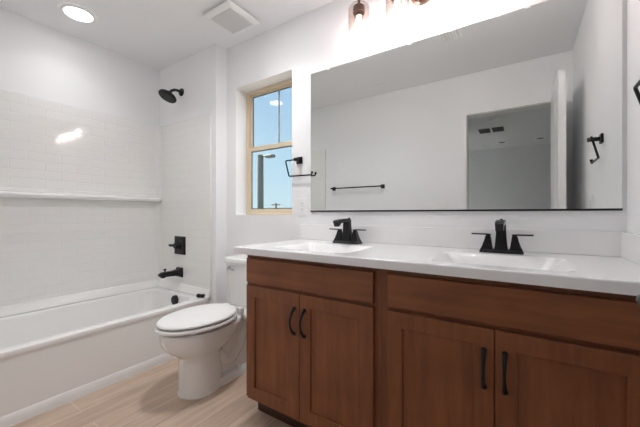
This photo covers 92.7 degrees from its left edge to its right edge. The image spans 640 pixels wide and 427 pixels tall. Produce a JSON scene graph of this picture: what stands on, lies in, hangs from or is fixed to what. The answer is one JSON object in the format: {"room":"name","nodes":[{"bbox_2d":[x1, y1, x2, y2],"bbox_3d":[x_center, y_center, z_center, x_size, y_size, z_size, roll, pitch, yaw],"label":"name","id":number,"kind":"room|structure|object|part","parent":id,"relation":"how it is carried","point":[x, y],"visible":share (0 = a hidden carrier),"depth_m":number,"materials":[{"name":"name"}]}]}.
{"room":"bathroom","nodes":[
{"label":"bathroom","id":0,"kind":"room"},
{"bbox_2d":[0,7,159,126],"bbox_3d":[-2.011,-0.154,2.315,0.120,2.439,1.756,0,0,34],"label":"wall","id":1,"kind":"structure","parent":0,"point":[38,60],"depth_m":2.36,"materials":[{"name":"white paint"}]},
{"bbox_2d":[11,358,291,426],"bbox_3d":[-0.576,1.095,1.441,3.479,0.060,1.898,0,0,34],"label":"floor","id":2,"kind":"structure","parent":0,"point":[148,398],"depth_m":1.67,"materials":[{"name":"brown wood"}]},
{"bbox_2d":[0,286,209,416],"bbox_3d":[-1.641,0.874,2.078,0.756,0.383,1.528,0,0,34],"label":"bathtub","id":3,"kind":"object","parent":2,"relation":"on","point":[47,353],"visible":0.8,"depth_m":1.95,"materials":[{"name":"white ceramic"}]},
{"bbox_2d":[0,353,176,426],"bbox_3d":[-1.327,1.034,1.877,0.014,0.062,1.514,0,0,34],"label":"trim","id":4,"kind":"structure","parent":3,"relation":"attached to","point":[16,417],"depth_m":1.76,"materials":[{"name":"white paint"}]},
{"bbox_2d":[0,89,211,316],"bbox_3d":[-1.632,-0.073,2.072,0.779,1.505,1.530,0,0,34],"label":"tub surround","id":5,"kind":"object","parent":3,"relation":"on","point":[93,204],"visible":1,"depth_m":2.46,"materials":[{"name":"white tile"}]},
{"bbox_2d":[0,190,161,202],"bbox_3d":[-1.908,-0.130,2.264,0.079,0.050,1.486,0,0,34],"label":"shelf","id":6,"kind":"object","parent":5,"relation":"attached to","point":[53,196],"depth_m":2.32,"materials":[{"name":"white plastic"}]},
{"bbox_2d":[157,267,182,278],"bbox_3d":[-1.297,0.513,2.634,0.084,0.091,0.197,0,0,34],"label":"tub spout","id":7,"kind":"object","parent":5,"relation":"attached to","point":[178,271],"visible":1,"depth_m":2.63,"materials":[{"name":"black metal"}]},
{"bbox_2d":[169,236,185,254],"bbox_3d":[-1.267,0.280,2.699,0.184,0.160,0.056,0,0,34],"label":"shower valve","id":8,"kind":"object","parent":5,"relation":"attached to","point":[179,245],"visible":1,"depth_m":2.68,"materials":[{"name":"black metal"}]},
{"bbox_3d":[-1.206,-0.073,2.699,0.766,1.505,0.013,0,0,34],"label":"panel","id":9,"kind":"part","parent":5,"relation":"part of","materials":[{"name":"white"}]},
{"bbox_2d":[154,254,246,399],"bbox_3d":[-0.664,0.691,1.987,0.390,0.749,0.787,0,0,34],"label":"toilet","id":10,"kind":"object","parent":2,"relation":"on","point":[208,341],"visible":0.81,"depth_m":1.81,"materials":[{"name":"white ceramic"}]},
{"bbox_3d":[-0.743,0.649,1.869,0.380,0.019,0.504,0,0,34],"label":"seat","id":11,"kind":"part","parent":10,"relation":"part of","materials":[{"name":"white plastic"}]},
{"bbox_3d":[-0.743,0.618,1.869,0.366,0.024,0.485,0,0,34],"label":"lid","id":12,"kind":"part","parent":10,"relation":"part of","materials":[{"name":"white plastic"}]},
{"bbox_3d":[-0.722,0.871,1.900,0.350,0.388,0.525,0,0,34],"label":"bowl","id":13,"kind":"part","parent":10,"relation":"part of","materials":[{"name":"white ceramic"}]},
{"bbox_3d":[-0.501,0.337,2.231,0.390,0.040,0.201,0,0,34],"label":"tank lid","id":14,"kind":"part","parent":10,"relation":"part of","materials":[{"name":"white ceramic"}]},
{"bbox_3d":[-0.501,0.512,2.232,0.368,0.306,0.182,0,0,34],"label":"tank","id":15,"kind":"part","parent":10,"relation":"part of","materials":[{"name":"white ceramic"}]},
{"bbox_2d":[247,255,381,426],"bbox_3d":[0.071,0.637,1.605,0.744,0.856,0.623,0,0,34],"label":"vanity cabinet","id":16,"kind":"object","parent":2,"relation":"on","point":[314,329],"visible":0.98,"depth_m":1.35,"materials":[{"name":"brown wood"}]},
{"bbox_3d":[-0.232,0.651,1.489,0.343,0.572,0.020,0,0,34],"label":"door","id":17,"kind":"part","parent":16,"relation":"part of","materials":[{"name":"brown wood"}]},
{"bbox_3d":[-0.128,0.491,1.386,0.017,0.134,0.038,0,0,34],"label":"pull handle","id":18,"kind":"part","parent":16,"relation":"part of","materials":[{"name":"black metal"}]},
{"bbox_3d":[-0.081,0.491,1.354,0.017,0.134,0.038,0,0,34],"label":"pull handle","id":19,"kind":"part","parent":16,"relation":"part of","materials":[{"name":"black metal"}]},
{"bbox_3d":[-0.082,0.288,1.389,0.704,0.122,0.020,0,0,34],"label":"drawer","id":20,"kind":"part","parent":16,"relation":"part of","materials":[{"name":"brown wood"}]},
{"bbox_3d":[0.062,0.651,1.293,0.358,0.572,0.020,0,0,34],"label":"door","id":21,"kind":"part","parent":16,"relation":"part of","materials":[{"name":"brown wood"}]},
{"bbox_2d":[234,224,639,295],"bbox_3d":[0.381,0.162,1.412,1.611,0.181,0.600,0,0,34],"label":"countertop","id":22,"kind":"structure","parent":16,"relation":"on","point":[597,261],"depth_m":1.27,"materials":[{"name":"white stone"}]},
{"bbox_2d":[274,243,373,252],"bbox_3d":[0.024,0.212,1.580,0.444,0.080,0.340,0,0,34],"label":"basin","id":23,"kind":"object","parent":22,"relation":"in","point":[314,247],"depth_m":1.69,"materials":[{"name":"white ceramic"}]},
{"bbox_2d":[329,218,365,243],"bbox_3d":[0.129,0.097,1.738,0.236,0.150,0.167,0,0,34],"label":"faucet","id":24,"kind":"object","parent":22,"relation":"on","point":[347,236],"visible":1,"depth_m":1.76,"materials":[{"name":"black metal"}]},
{"bbox_3d":[0.113,0.130,1.814,0.054,0.068,0.050,0,0,34],"label":"handle","id":25,"kind":"part","parent":24,"relation":"part of","materials":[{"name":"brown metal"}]},
{"bbox_3d":[0.125,0.049,1.732,0.035,0.044,0.154,0,0,34],"label":"spout","id":26,"kind":"part","parent":24,"relation":"part of","materials":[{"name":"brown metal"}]},
{"bbox_3d":[0.159,0.164,1.783,0.166,0.016,0.058,0,0,34],"label":"plate","id":27,"kind":"part","parent":24,"relation":"part of","materials":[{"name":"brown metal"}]},
{"bbox_3d":[0.206,0.130,1.752,0.054,0.068,0.050,0,0,34],"label":"handle","id":28,"kind":"part","parent":24,"relation":"part of","materials":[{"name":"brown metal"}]},
{"bbox_2d":[471,219,533,254],"bbox_3d":[0.773,0.097,1.308,0.236,0.150,0.167,0,0,34],"label":"faucet","id":29,"kind":"object","parent":22,"relation":"on","point":[501,246],"visible":1,"depth_m":1.33,"materials":[{"name":"black metal"}]},
{"bbox_3d":[0.738,0.092,1.398,0.078,0.008,0.020,0,0,34],"label":"lever","id":30,"kind":"part","parent":29,"relation":"part of","materials":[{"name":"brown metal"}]},
{"bbox_3d":[0.757,0.130,1.385,0.054,0.068,0.050,0,0,34],"label":"handle","id":31,"kind":"part","parent":29,"relation":"part of","materials":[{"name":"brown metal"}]},
{"bbox_3d":[0.769,0.049,1.303,0.035,0.044,0.154,0,0,34],"label":"spout","id":32,"kind":"part","parent":29,"relation":"part of","materials":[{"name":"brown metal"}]},
{"bbox_3d":[0.803,0.164,1.354,0.166,0.016,0.058,0,0,34],"label":"plate","id":33,"kind":"part","parent":29,"relation":"part of","materials":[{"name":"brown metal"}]},
{"bbox_3d":[0.850,0.130,1.323,0.054,0.068,0.050,0,0,34],"label":"handle","id":34,"kind":"part","parent":29,"relation":"part of","materials":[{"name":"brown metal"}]},
{"bbox_3d":[0.869,0.092,1.310,0.078,0.008,0.020,0,0,34],"label":"lever","id":35,"kind":"part","parent":29,"relation":"part of","materials":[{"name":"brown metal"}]},
{"bbox_2d":[428,251,578,271],"bbox_3d":[0.668,0.212,1.151,0.444,0.080,0.340,0,0,34],"label":"basin","id":36,"kind":"object","parent":22,"relation":"in","point":[553,264],"depth_m":1.23,"materials":[{"name":"white ceramic"}]},
{"bbox_2d":[382,269,639,426],"bbox_3d":[0.713,0.637,1.177,0.798,0.856,0.623,0,0,34],"label":"vanity cabinet","id":37,"kind":"object","parent":2,"relation":"on","point":[457,351],"visible":0.99,"depth_m":0.94,"materials":[{"name":"brown wood"}]},
{"bbox_3d":[0.405,0.651,1.064,0.352,0.572,0.020,0,0,34],"label":"door","id":38,"kind":"part","parent":37,"relation":"part of","materials":[{"name":"brown wood"}]},
{"bbox_3d":[0.513,0.491,0.958,0.017,0.134,0.038,0,0,34],"label":"pull handle","id":39,"kind":"part","parent":37,"relation":"part of","materials":[{"name":"black metal"}]},
{"bbox_3d":[0.560,0.491,0.927,0.017,0.134,0.038,0,0,34],"label":"pull handle","id":40,"kind":"part","parent":37,"relation":"part of","materials":[{"name":"black metal"}]},
{"bbox_3d":[0.555,0.288,0.964,0.713,0.122,0.020,0,0,34],"label":"drawer","id":41,"kind":"part","parent":37,"relation":"part of","materials":[{"name":"brown wood"}]},
{"bbox_3d":[0.703,0.651,0.865,0.358,0.572,0.020,0,0,34],"label":"door","id":42,"kind":"part","parent":37,"relation":"part of","materials":[{"name":"brown wood"}]},
{"bbox_2d":[0,0,334,69],"bbox_3d":[-0.576,-1.424,1.441,3.479,0.100,1.898,0,0,34],"label":"ceiling","id":43,"kind":"structure","parent":0,"point":[157,34],"depth_m":2.19,"materials":[{"name":"white paint"}]},
{"bbox_2d":[58,3,97,23],"bbox_3d":[-1.656,-1.368,2.094,0.216,0.010,0.216,0,0,34],"label":"recessed light","id":44,"kind":"object","parent":43,"relation":"in","point":[78,13],"visible":1,"depth_m":2.09,"materials":[{"name":"white plastic"}]},
{"bbox_2d":[63,7,92,20],"bbox_3d":[-1.656,-1.371,2.094,0.158,0.005,0.158,0,0,34],"label":"diffuser","id":45,"kind":"object","parent":44,"relation":"attached to","point":[74,13],"depth_m":2.09,"materials":[{"name":"white plastic"}]},
{"bbox_2d":[203,0,259,35],"bbox_3d":[-0.614,-1.353,2.126,0.280,0.040,0.280,0,0,34],"label":"exhaust fan","id":46,"kind":"object","parent":43,"relation":"attached to","point":[228,16],"visible":1,"depth_m":2.09,"materials":[{"name":"white plastic"}]},
{"bbox_2d":[211,8,251,33],"bbox_3d":[-0.614,-1.337,2.126,0.200,0.007,0.198,0,0,34],"label":"grille","id":47,"kind":"object","parent":46,"relation":"attached to","point":[231,20],"depth_m":2.11,"materials":[{"name":"white plastic"}]},
{"bbox_2d":[160,44,225,303],"bbox_3d":[-1.157,-0.154,2.738,0.833,2.439,0.104,0,0,34],"label":"wall","id":48,"kind":"structure","parent":0,"point":[201,75],"depth_m":2.52,"materials":[{"name":"white paint"}]},
{"bbox_2d":[158,88,183,102],"bbox_3d":[-1.290,-1.044,2.644,0.150,0.151,0.200,0,0,34],"label":"shower","id":49,"kind":"object","parent":48,"relation":"attached to","point":[167,95],"visible":1,"depth_m":2.62,"materials":[{"name":"black metal"}]},
{"bbox_2d":[226,0,626,303],"bbox_3d":[-0.085,-0.154,2.176,3.479,2.439,0.150,0,0,34],"label":"wall","id":50,"kind":"structure","parent":0,"point":[314,41],"depth_m":2.02,"materials":[{"name":"white paint"}]},
{"bbox_2d":[246,79,291,214],"bbox_3d":[-0.369,-0.507,2.433,0.586,1.032,0.038,0,0,34],"label":"window","id":51,"kind":"structure","parent":50,"relation":"in","point":[250,149],"depth_m":2.54,"materials":[{"name":"beige plastic"}]},
{"bbox_3d":[-0.374,-0.286,2.426,0.522,0.538,0.015,0,0,34],"label":"sash","id":52,"kind":"part","parent":51,"relation":"part of","materials":[{"name":"beige plastic"}]},
{"bbox_3d":[-0.366,-0.755,2.438,0.522,0.476,0.014,0,0,34],"label":"sash","id":53,"kind":"part","parent":51,"relation":"part of","materials":[{"name":"clear glass"}]},
{"bbox_2d":[285,157,312,176],"bbox_3d":[-0.139,-0.324,2.084,0.217,0.139,0.062,0,0,34],"label":"towel ring","id":54,"kind":"object","parent":50,"relation":"attached to","point":[299,160],"visible":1,"depth_m":2.10,"materials":[{"name":"black metal"}]},
{"bbox_3d":[-0.142,-0.370,2.117,0.048,0.048,0.012,0,0,34],"label":"wall plate","id":55,"kind":"part","parent":54,"relation":"part of","materials":[{"name":"black metal"}]},
{"bbox_2d":[298,198,306,214],"bbox_3d":[-0.121,-0.048,2.104,0.072,0.117,0.008,0,0,34],"label":"wall outlet","id":56,"kind":"object","parent":50,"relation":"attached to","point":[302,202],"visible":1,"depth_m":2.10,"materials":[{"name":"white plastic"}]},
{"bbox_2d":[348,0,369,34],"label":"vanity light","id":57,"kind":"object","parent":50,"relation":"attached to","point":[358,10],"depth_m":1.75,"materials":[{"name":"white glass"}]},
{"bbox_3d":[0.226,-1.091,1.773,0.041,0.106,0.041,0,0,34],"label":"bulb","id":58,"kind":"part","parent":57,"relation":"part of","materials":[{"name":"white glass"}]},
{"bbox_2d":[353,0,364,19],"bbox_3d":[0.226,-1.212,1.773,0.070,0.148,0.070,0,0,34],"label":"socket","id":59,"kind":"object","parent":57,"relation":"attached to","point":[359,8],"depth_m":1.75,"materials":[{"name":"brown metal"}]},
{"bbox_2d":[391,0,401,21],"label":"vanity light","id":60,"kind":"object","parent":50,"relation":"attached to","point":[397,9],"depth_m":1.63,"materials":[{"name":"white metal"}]},
{"bbox_2d":[391,0,401,4],"bbox_3d":[0.416,-1.212,1.646,0.070,0.148,0.070,0,0,34],"label":"socket","id":61,"kind":"object","parent":60,"relation":"attached to","point":[394,2],"depth_m":1.64,"materials":[{"name":"metal"}]},
{"bbox_3d":[0.416,-1.091,1.646,0.041,0.106,0.041,0,0,34],"label":"bulb","id":62,"kind":"part","parent":60,"relation":"part of","materials":[{"name":"white glass"}]},
{"bbox_2d":[411,0,429,5],"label":"vanity light","id":63,"kind":"object","parent":50,"relation":"attached to","point":[416,2],"depth_m":1.65,"materials":[{"name":"white glass"}]},
{"bbox_2d":[301,224,620,256],"bbox_3d":[0.542,0.121,1.654,1.610,0.101,0.019,0,0,34],"label":"backsplash","id":64,"kind":"structure","parent":50,"relation":"attached to","point":[594,243],"depth_m":1.49,"materials":[{"name":"white stone"}]},
{"bbox_2d":[310,0,622,211],"bbox_3d":[0.572,-0.481,1.641,1.525,0.936,0.010,0,0,34],"label":"mirror","id":65,"kind":"object","parent":50,"relation":"attached to","point":[521,109],"visible":1,"depth_m":1.49,"materials":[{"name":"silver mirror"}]},
{"bbox_2d":[627,0,639,233],"bbox_3d":[0.783,-0.154,0.451,0.120,2.439,1.756,0,0,34],"label":"wall","id":66,"kind":"structure","parent":0,"point":[633,6],"depth_m":1.14,"materials":[{"name":"white paint"}]},
{"bbox_2d":[633,80,639,103],"bbox_3d":[0.931,-0.344,0.838,0.062,0.139,0.217,0,0,34],"label":"towel ring","id":67,"kind":"object","parent":66,"relation":"attached to","point":[635,88],"visible":1,"depth_m":0.93,"materials":[{"name":"black metal"}]},
{"bbox_3d":[-1.068,-0.155,0.703,3.239,2.439,0.120,0,0,34],"label":"wall","id":68,"kind":"structure","parent":0,"visible":0},
{"bbox_2d":[636,294,639,306],"bbox_3d":[0.401,0.043,0.212,0.140,2.025,0.708,0,0,34],"label":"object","id":69,"kind":"structure","parent":68,"relation":"in","point":[638,296],"depth_m":0.47,"materials":[{"name":"grey metal"}]},
{"label":"outside","id":70,"kind":"structure","parent":0,"visible":0},
{"bbox_3d":[25.691,4.465,38.518,160.000,0.400,87.400,0,0,34],"label":"ground","id":71,"kind":"structure","parent":70,"visible":0},
{"bbox_2d":[257,154,274,207],"bbox_3d":[-2.206,0.915,12.290,0.910,6.700,0.380,0,0,34],"label":"street lamp","id":72,"kind":"object","parent":71,"relation":"on","point":[260,157],"visible":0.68,"depth_m":12.33,"materials":[{"name":"grey metal"}]}
]}

